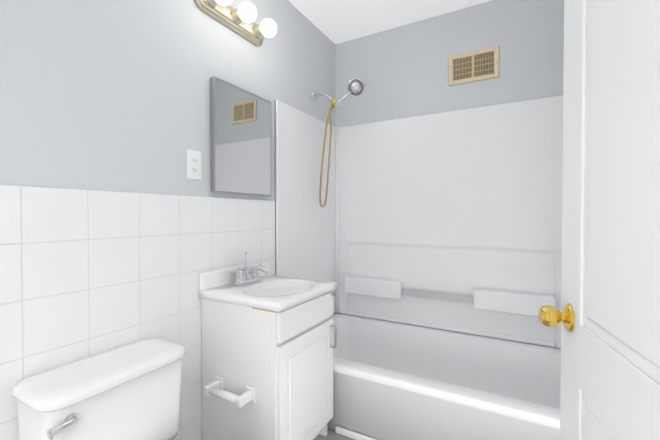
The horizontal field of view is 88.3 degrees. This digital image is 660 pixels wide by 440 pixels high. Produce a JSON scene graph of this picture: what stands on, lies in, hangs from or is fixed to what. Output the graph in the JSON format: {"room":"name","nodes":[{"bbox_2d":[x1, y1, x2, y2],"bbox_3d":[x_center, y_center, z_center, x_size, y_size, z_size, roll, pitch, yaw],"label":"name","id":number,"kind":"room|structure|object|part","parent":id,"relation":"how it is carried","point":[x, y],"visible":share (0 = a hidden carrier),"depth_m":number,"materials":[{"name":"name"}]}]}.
{"room":"bathroom","nodes":[
{"label":"bathroom","id":0,"kind":"room"},
{"bbox_2d":[0,0,334,200],"bbox_3d":[-0.579,-0.129,1.646,0.100,2.440,2.560,0,1,29],"label":"wall","id":1,"kind":"structure","parent":0,"point":[107,95],"depth_m":1.26,"materials":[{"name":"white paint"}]},
{"bbox_2d":[0,185,274,439],"bbox_3d":[-0.716,0.497,1.297,0.009,1.198,1.600,0,1,29],"label":"wall tiles","id":2,"kind":"structure","parent":1,"relation":"attached to","point":[85,273],"depth_m":1.19,"materials":[{"name":"white tile"}]},
{"bbox_2d":[186,149,201,179],"bbox_3d":[-0.598,-0.243,1.497,0.010,0.128,0.078,0,1,29],"label":"electrical outlet plate","id":3,"kind":"object","parent":1,"relation":"attached to","point":[193,165],"visible":1,"depth_m":1.49,"materials":[{"name":"white plastic"}]},
{"bbox_2d":[194,0,276,45],"bbox_3d":[-0.424,-0.999,1.651,0.151,0.112,0.460,0,1,29],"label":"sconce","id":4,"kind":"object","parent":1,"relation":"attached to","point":[240,20],"visible":0.98,"depth_m":1.64,"materials":[{"name":"beige metal"}]},
{"bbox_2d":[210,76,271,195],"bbox_3d":[-0.443,-0.399,1.753,0.025,0.533,0.415,0,1,29],"label":"mirror","id":5,"kind":"object","parent":1,"relation":"attached to","point":[241,141],"visible":0.98,"depth_m":1.71,"materials":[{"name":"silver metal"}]},
{"bbox_2d":[311,78,364,206],"bbox_3d":[0.051,-0.507,2.287,0.375,0.842,0.085,0,1,20],"label":"shower head","id":6,"kind":"object","parent":1,"relation":"attached to","point":[355,87],"visible":1,"depth_m":2.28},
{"bbox_2d":[314,428,354,439],"bbox_3d":[0.145,1.146,1.258,1.760,0.100,2.560,0,1,29],"label":"floor","id":7,"kind":"structure","parent":0,"point":[332,434],"depth_m":1.71,"materials":[{"name":"grey tile"}]},
{"bbox_2d":[12,338,184,439],"bbox_3d":[-0.497,0.775,0.971,0.695,0.650,0.436,0,1,29],"label":"toilet","id":8,"kind":"object","parent":7,"relation":"on","point":[131,391],"visible":1,"depth_m":1.01,"materials":[{"name":"white ceramic"}]},
{"bbox_3d":[-0.682,0.529,0.872,0.031,0.032,0.072,0,1,29],"label":"handle","id":9,"kind":"part","parent":8,"relation":"part of","materials":[{"name":"silver metal"}]},
{"bbox_2d":[198,252,336,439],"bbox_3d":[-0.281,0.625,1.579,0.471,0.934,0.534,0,1,29],"label":"bathroom vanity","id":10,"kind":"object","parent":7,"relation":"on","point":[267,355],"visible":1,"depth_m":1.45,"materials":[{"name":"white paint"}]},
{"bbox_2d":[229,252,271,285],"bbox_3d":[-0.354,0.234,1.651,0.172,0.154,0.224,0,1,29],"label":"faucet","id":11,"kind":"object","parent":10,"relation":"on","point":[251,277],"depth_m":1.65,"materials":[{"name":"silver metal"}]},
{"bbox_3d":[0.022,0.493,1.671,0.034,0.268,0.030,0,1,29],"label":"handle","id":12,"kind":"part","parent":10,"relation":"part of","materials":[{"name":"silver metal"}]},
{"bbox_2d":[327,313,560,439],"bbox_3d":[0.519,0.910,1.921,1.556,0.355,0.828,0,1,29],"label":"bathtub","id":13,"kind":"object","parent":7,"relation":"on","point":[396,381],"visible":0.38,"depth_m":1.75,"materials":[{"name":"white ceramic"}]},
{"bbox_2d":[335,426,376,439],"bbox_3d":[0.511,1.077,1.474,1.106,0.032,0.018,0,1,29],"label":"baseboard","id":14,"kind":"structure","parent":13,"relation":"attached to","point":[348,433],"depth_m":1.69,"materials":[{"name":"white paint"}]},
{"bbox_2d":[275,95,562,347],"bbox_3d":[0.537,0.013,1.941,1.556,1.432,0.753,0,1,29],"label":"tub surround","id":15,"kind":"object","parent":13,"relation":"on","point":[450,220],"visible":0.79,"depth_m":2.20,"materials":[{"name":"white plastic"}]},
{"bbox_2d":[288,0,491,43],"bbox_3d":[0.145,-1.393,1.223,1.760,0.100,2.560,0,1,29],"label":"ceiling","id":16,"kind":"structure","parent":0,"point":[337,21],"depth_m":2.22,"materials":[{"name":"white paint"}]},
{"bbox_2d":[335,0,563,347],"bbox_3d":[0.747,-0.138,2.313,1.560,2.440,0.100,0,1,29],"label":"wall","id":17,"kind":"structure","parent":0,"point":[401,71],"depth_m":2.23,"materials":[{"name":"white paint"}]},
{"bbox_2d":[449,46,498,85],"bbox_3d":[0.903,-0.971,2.146,0.295,0.190,0.016,0,1,29],"label":"air vent","id":18,"kind":"object","parent":17,"relation":"in","point":[476,65],"visible":1,"depth_m":2.14,"materials":[{"name":"beige metal"}]},
{"bbox_3d":[0.869,-0.118,0.834,0.100,2.440,2.560,0,1,29],"label":"wall","id":19,"kind":"structure","parent":0,"visible":0},
{"bbox_2d":[538,0,659,439],"bbox_3d":[0.436,0.080,0.470,0.226,2.030,0.732,0,1,29],"label":"door","id":20,"kind":"structure","parent":19,"relation":"in","point":[608,316],"depth_m":0.58,"materials":[{"name":"white paint"}]},
{"bbox_3d":[0.560,0.219,0.767,0.154,0.064,0.097,0,1,29],"label":"knob","id":21,"kind":"part","parent":20,"relation":"part of","materials":[{"name":"gold metal"}]}
]}

